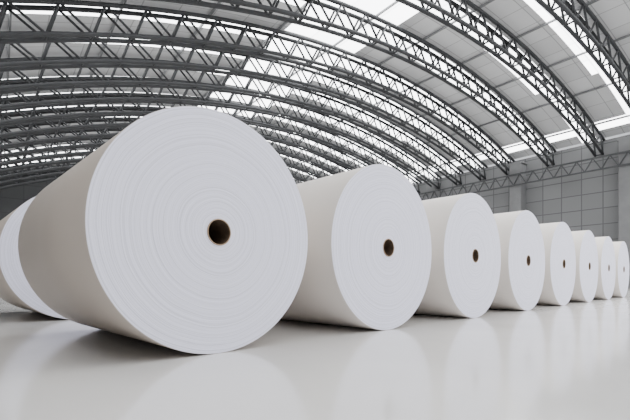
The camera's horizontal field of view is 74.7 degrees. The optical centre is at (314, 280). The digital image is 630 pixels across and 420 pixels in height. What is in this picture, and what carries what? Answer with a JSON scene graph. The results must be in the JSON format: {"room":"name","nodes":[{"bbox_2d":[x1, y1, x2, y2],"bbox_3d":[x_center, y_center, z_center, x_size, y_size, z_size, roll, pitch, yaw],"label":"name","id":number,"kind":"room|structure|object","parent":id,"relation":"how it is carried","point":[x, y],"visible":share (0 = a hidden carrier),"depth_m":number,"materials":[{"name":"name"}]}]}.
{"room":"paper warehouse","nodes":[
{"label":"paper warehouse","id":0,"kind":"room"},
{"bbox_2d":[0,169,68,219],"bbox_3d":[-14.849,-5.598,41.694,33.000,12.097,0.300,0,0,-37],"label":"wall","id":1,"kind":"structure","parent":0,"point":[12,198],"depth_m":34.13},
{"bbox_2d":[3,11,11,166],"bbox_3d":[-13.514,-8.510,18.135,0.088,0.106,38.730,0,0,-37],"label":"roof purlin","id":2,"kind":"structure","parent":1,"relation":"attached to","point":[9,13],"depth_m":15.06,"materials":[{"name":"metal"}]},
{"bbox_2d":[51,0,126,165],"bbox_3d":[-11.015,-9.586,20.043,0.084,0.104,38.730,0,0,-37],"label":"roof purlin","id":3,"kind":"structure","parent":1,"relation":"attached to","point":[124,1],"depth_m":17.00,"materials":[{"name":"metal"}]},
{"bbox_2d":[116,2,221,132],"bbox_3d":[-8.515,-10.420,21.952,0.078,0.101,38.730,0,0,-37],"label":"roof purlin","id":4,"kind":"structure","parent":1,"relation":"attached to","point":[213,9],"depth_m":18.46,"materials":[{"name":"metal"}]},
{"bbox_2d":[192,3,305,105],"bbox_3d":[-6.012,-11.010,23.863,0.073,0.098,38.730,0,0,-37],"label":"roof purlin","id":5,"kind":"structure","parent":1,"relation":"attached to","point":[302,6],"depth_m":19.08,"materials":[{"name":"metal"}]},
{"bbox_2d":[235,1,397,115],"bbox_3d":[-3.508,-11.357,25.775,0.066,0.094,38.730,0,0,-37],"label":"roof purlin","id":6,"kind":"structure","parent":1,"relation":"attached to","point":[395,2],"depth_m":19.46,"materials":[{"name":"metal"}]},
{"bbox_2d":[259,0,494,132],"bbox_3d":[-1.004,-11.459,27.687,0.060,0.090,38.730,0,0,-37],"label":"roof purlin","id":7,"kind":"structure","parent":1,"relation":"attached to","point":[489,1],"depth_m":20.24,"materials":[{"name":"metal"}]},
{"bbox_2d":[279,0,598,148],"bbox_3d":[1.501,-11.317,29.599,0.067,0.095,38.730,0,0,-37],"label":"roof purlin","id":8,"kind":"structure","parent":1,"relation":"attached to","point":[593,1],"depth_m":20.58,"materials":[{"name":"metal"}]},
{"bbox_2d":[289,34,629,167],"bbox_3d":[4.004,-10.932,31.511,0.074,0.098,38.730,0,0,-37],"label":"roof purlin","id":9,"kind":"structure","parent":1,"relation":"attached to","point":[628,35],"depth_m":22.25,"materials":[{"name":"metal"}]},
{"bbox_2d":[309,77,627,180],"bbox_3d":[6.506,-10.302,33.421,0.079,0.102,38.730,0,0,-37],"label":"roof purlin","id":10,"kind":"structure","parent":1,"relation":"attached to","point":[609,84],"depth_m":25.22,"materials":[{"name":"metal"}]},
{"bbox_2d":[414,115,629,172],"bbox_3d":[9.007,-9.429,35.330,0.084,0.104,38.730,0,0,-37],"label":"roof purlin","id":11,"kind":"structure","parent":1,"relation":"attached to","point":[626,115],"depth_m":26.63,"materials":[{"name":"metal"}]},
{"bbox_2d":[0,288,629,419],"bbox_3d":[0.626,0.550,21.426,33.600,0.200,51.300,0,0,-37],"label":"floor","id":12,"kind":"structure","parent":0,"point":[571,361],"depth_m":2.02,"materials":[{"name":"white concrete"}]},
{"bbox_2d":[0,196,65,318],"bbox_3d":[-3.394,-0.300,5.480,1.500,1.500,1.927,0,0,-44],"label":"paper roll","id":13,"kind":"object","parent":12,"relation":"on","point":[15,289],"visible":0.13,"depth_m":4.39,"materials":[{"name":"paper"}]},
{"bbox_2d":[18,106,307,353],"bbox_3d":[-1.256,-0.300,3.249,1.500,1.500,1.927,0,0,-44],"label":"paper roll","id":14,"kind":"object","parent":12,"relation":"on","point":[185,230],"visible":1,"depth_m":2.46,"materials":[{"name":"paper"}]},
{"bbox_2d":[281,164,431,329],"bbox_3d":[0.009,-0.300,4.461,1.500,1.500,1.927,0,0,-44],"label":"paper roll","id":15,"kind":"object","parent":12,"relation":"on","point":[368,265],"visible":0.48,"depth_m":3.63,"materials":[{"name":"paper"}]},
{"bbox_2d":[426,181,440,199],"bbox_3d":[10.137,-3.990,35.483,0.800,8.880,1.000,0,0,-37],"label":"wall column","id":16,"kind":"structure","parent":12,"relation":"on","point":[428,188],"depth_m":35.18,"materials":[{"name":"concrete"}]},
{"bbox_2d":[414,193,500,317],"bbox_3d":[1.273,-0.300,5.674,1.500,1.500,1.927,0,0,-44],"label":"paper roll","id":17,"kind":"object","parent":12,"relation":"on","point":[463,281],"visible":0.5,"depth_m":4.82,"materials":[{"name":"paper"}]},
{"bbox_2d":[488,210,544,310],"bbox_3d":[2.538,-0.300,6.886,1.500,1.500,1.927,0,0,-44],"label":"paper roll","id":18,"kind":"object","parent":12,"relation":"on","point":[522,269],"visible":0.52,"depth_m":6.03,"materials":[{"name":"paper"}]},
{"bbox_2d":[508,161,526,211],"bbox_3d":[14.561,-3.990,29.688,0.800,8.880,1.000,0,0,-37],"label":"wall column","id":19,"kind":"structure","parent":12,"relation":"on","point":[517,194],"depth_m":29.40,"materials":[{"name":"concrete"}]},
{"bbox_2d":[536,222,575,305],"bbox_3d":[3.803,-0.300,8.098,1.500,1.500,1.927,0,0,-44],"label":"paper roll","id":20,"kind":"object","parent":12,"relation":"on","point":[560,258],"visible":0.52,"depth_m":7.25,"materials":[{"name":"paper"}]},
{"bbox_2d":[569,230,597,301],"bbox_3d":[5.068,-0.300,9.310,1.500,1.500,1.927,0,0,-44],"label":"paper roll","id":21,"kind":"object","parent":12,"relation":"on","point":[586,276],"visible":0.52,"depth_m":8.46,"materials":[{"name":"paper"}]},
{"bbox_2d":[593,236,615,299],"bbox_3d":[6.333,-0.300,10.523,1.500,1.500,1.927,0,0,-44],"label":"paper roll","id":22,"kind":"object","parent":12,"relation":"on","point":[606,262],"visible":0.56,"depth_m":9.67,"materials":[{"name":"paper"}]},
{"bbox_2d":[612,241,628,296],"bbox_3d":[7.598,-0.300,11.735,1.500,1.500,1.927,0,0,-44],"label":"paper roll","id":23,"kind":"object","parent":12,"relation":"on","point":[620,248],"visible":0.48,"depth_m":10.89,"materials":[{"name":"paper"}]},
{"bbox_2d":[617,136,629,287],"bbox_3d":[18.567,-3.990,24.442,0.800,8.880,1.000,0,0,-37],"label":"wall column","id":24,"kind":"structure","parent":12,"relation":"on","point":[623,143],"depth_m":24.27,"materials":[{"name":"concrete"}]},
{"bbox_2d":[0,0,629,183],"bbox_3d":[0.690,-9.326,21.287,33.578,4.466,51.000,0,0,-37],"label":"ceiling","id":25,"kind":"structure","parent":0,"point":[517,16],"depth_m":20.81,"materials":[{"name":"white metal"}]},
{"bbox_2d":[2,157,81,166],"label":"window","id":26,"kind":"structure","parent":25,"relation":"attached to","point":[69,157],"depth_m":32.47,"materials":[{"name":"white glass"}]},
{"bbox_2d":[2,150,94,160],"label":"window","id":27,"kind":"structure","parent":25,"relation":"attached to","point":[81,150],"depth_m":30.84,"materials":[{"name":"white glass"}]},
{"bbox_2d":[2,143,293,178],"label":"window","id":28,"kind":"structure","parent":25,"relation":"attached to","point":[84,143],"depth_m":28.68,"materials":[{"name":"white glass"}]},
{"bbox_2d":[7,105,367,166],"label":"window","id":29,"kind":"structure","parent":25,"relation":"attached to","point":[296,137],"depth_m":33.02,"materials":[{"name":"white glass"}]},
{"bbox_2d":[8,92,414,182],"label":"window","id":30,"kind":"structure","parent":25,"relation":"attached to","point":[231,111],"depth_m":30.66,"materials":[{"name":"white glass"}]},
{"bbox_2d":[1,76,436,178],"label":"window","id":31,"kind":"structure","parent":25,"relation":"attached to","point":[226,95],"depth_m":28.83,"materials":[{"name":"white glass"}]},
{"bbox_2d":[121,116,349,170],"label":"window","id":32,"kind":"structure","parent":25,"relation":"attached to","point":[296,149],"depth_m":36.44,"materials":[{"name":"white glass"}]},
{"bbox_2d":[0,3,508,162],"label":"window","id":33,"kind":"structure","parent":25,"relation":"attached to","point":[288,45],"depth_m":20.59,"materials":[{"name":"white glass"}]},
{"bbox_2d":[99,37,482,167],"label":"window","id":34,"kind":"structure","parent":25,"relation":"attached to","point":[264,64],"depth_m":23.86,"materials":[{"name":"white glass"}]},
{"bbox_2d":[281,155,331,174],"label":"window","id":35,"kind":"structure","parent":25,"relation":"attached to","point":[281,155],"depth_m":38.96,"materials":[{"name":"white glass"}]},
{"bbox_2d":[196,69,458,173],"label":"window","id":36,"kind":"structure","parent":25,"relation":"attached to","point":[243,80],"depth_m":26.83,"materials":[{"name":"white glass"}]},
{"bbox_2d":[280,0,549,152],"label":"window","id":37,"kind":"structure","parent":25,"relation":"attached to","point":[348,45],"depth_m":19.63,"materials":[{"name":"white glass"}]},
{"bbox_2d":[340,0,591,142],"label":"window","id":38,"kind":"structure","parent":25,"relation":"attached to","point":[398,13],"depth_m":18.19,"materials":[{"name":"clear glass"}]},
{"bbox_2d":[418,150,629,200],"bbox_3d":[9.216,-7.155,35.849,0.090,0.840,37.847,0,0,-37],"label":"girder","id":39,"kind":"object","parent":25,"relation":"attached to","point":[627,151],"visible":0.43,"depth_m":27.91,"materials":[{"name":"metal"}]},
{"bbox_2d":[524,0,629,129],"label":"window","id":40,"kind":"structure","parent":25,"relation":"attached to","point":[589,63],"depth_m":20.05,"materials":[{"name":"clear glass"}]},
{"bbox_2d":[413,134,629,241],"bbox_3d":[13.859,-4.156,31.530,0.300,9.212,51.300,0,0,-37],"label":"wall","id":41,"kind":"structure","parent":0,"point":[584,201],"depth_m":27.45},
{"bbox_2d":[0,76,441,188],"bbox_3d":[-2.490,-8.659,25.464,33.339,5.440,0.560,0,0,-37],"label":"roof truss","id":42,"kind":"object","parent":41,"relation":"attached to","point":[129,99],"visible":0.88,"depth_m":22.93,"materials":[{"name":"metal"}]},
{"bbox_2d":[0,0,514,174],"bbox_3d":[1.333,-8.659,20.457,33.339,5.440,0.560,0,0,-37],"label":"roof truss","id":43,"kind":"object","parent":41,"relation":"attached to","point":[48,36],"visible":0.99,"depth_m":16.45,"materials":[{"name":"metal"}]},
{"bbox_3d":[-12.608,-3.228,11.322,0.300,7.356,51.300,0,0,-37],"label":"wall","id":44,"kind":"structure","parent":0,"visible":0},
{"bbox_2d":[0,164,75,189],"bbox_3d":[-13.959,-8.659,40.486,33.339,5.440,0.560,0,0,-37],"label":"roof truss","id":45,"kind":"object","parent":44,"relation":"on","point":[15,184],"visible":0.08,"depth_m":33.38,"materials":[{"name":"metal"}]},
{"bbox_2d":[0,158,78,184],"bbox_3d":[-12.685,-8.659,38.817,33.339,5.440,0.560,0,0,-37],"label":"roof truss","id":46,"kind":"object","parent":44,"relation":"on","point":[16,179],"visible":0.12,"depth_m":31.78,"materials":[{"name":"metal"}]},
{"bbox_2d":[0,153,86,179],"bbox_3d":[-11.411,-8.659,37.148,33.339,5.440,0.560,0,0,-37],"label":"roof truss","id":47,"kind":"object","parent":44,"relation":"on","point":[59,167],"visible":0.08,"depth_m":30.16,"materials":[{"name":"metal"}]},
{"bbox_2d":[0,147,303,182],"bbox_3d":[-10.136,-8.659,35.479,33.339,5.440,0.560,0,0,-37],"label":"roof truss","id":48,"kind":"object","parent":44,"relation":"on","point":[62,161],"visible":0.1,"depth_m":28.69,"materials":[{"name":"metal"}]},
{"bbox_2d":[0,138,317,181],"bbox_3d":[-8.862,-8.659,33.810,33.339,5.440,0.560,0,0,-37],"label":"roof truss","id":49,"kind":"object","parent":44,"relation":"on","point":[88,152],"visible":0.18,"depth_m":27.49,"materials":[{"name":"metal"}]},
{"bbox_2d":[0,128,333,177],"bbox_3d":[-7.587,-8.659,32.141,33.339,5.440,0.560,0,0,-37],"label":"roof truss","id":50,"kind":"object","parent":44,"relation":"on","point":[20,151],"visible":0.21,"depth_m":26.13,"materials":[{"name":"metal"}]},
{"bbox_2d":[0,117,349,173],"bbox_3d":[-6.313,-8.659,30.471,33.339,5.440,0.560,0,0,-37],"label":"roof truss","id":51,"kind":"object","parent":44,"relation":"on","point":[80,136],"visible":0.28,"depth_m":24.79,"materials":[{"name":"metal"}]},
{"bbox_2d":[0,106,368,169],"bbox_3d":[-5.038,-8.659,28.802,33.339,5.440,0.560,0,0,-37],"label":"roof truss","id":52,"kind":"object","parent":44,"relation":"on","point":[38,112],"visible":0.52,"depth_m":23.53,"materials":[{"name":"metal"}]},
{"bbox_2d":[0,92,421,192],"bbox_3d":[-3.764,-8.659,27.133,33.339,5.440,0.560,0,0,-37],"label":"roof truss","id":53,"kind":"object","parent":44,"relation":"on","point":[43,97],"visible":0.63,"depth_m":22.83,"materials":[{"name":"metal"}]},
{"bbox_2d":[0,56,463,185],"bbox_3d":[-1.215,-8.659,23.795,33.339,5.440,0.560,0,0,-37],"label":"roof truss","id":54,"kind":"object","parent":44,"relation":"on","point":[108,83],"visible":0.8,"depth_m":21.56,"materials":[{"name":"metal"}]},
{"bbox_2d":[0,31,487,180],"bbox_3d":[0.059,-8.659,22.126,33.339,5.440,0.560,0,0,-37],"label":"roof truss","id":55,"kind":"object","parent":44,"relation":"on","point":[42,64],"visible":0.86,"depth_m":19.69,"materials":[{"name":"metal"}]},
{"bbox_2d":[151,0,555,166],"bbox_3d":[3.063,-8.659,18.192,33.339,5.440,0.560,0,0,-37],"label":"roof truss","id":56,"kind":"object","parent":44,"relation":"on","point":[272,8],"visible":1,"depth_m":18.46,"materials":[{"name":"metal"}]},
{"bbox_2d":[395,0,605,156],"bbox_3d":[4.793,-8.659,15.926,33.339,5.440,0.560,0,0,-37],"label":"roof truss","id":57,"kind":"object","parent":44,"relation":"on","point":[504,48],"visible":1,"depth_m":19.26,"materials":[{"name":"metal"}]},
{"bbox_2d":[535,0,629,108],"bbox_3d":[6.522,-8.659,13.661,33.339,5.440,0.560,0,0,-37],"label":"roof truss","id":58,"kind":"object","parent":44,"relation":"on","point":[565,6],"visible":1,"depth_m":17.73,"materials":[{"name":"metal"}]}
]}

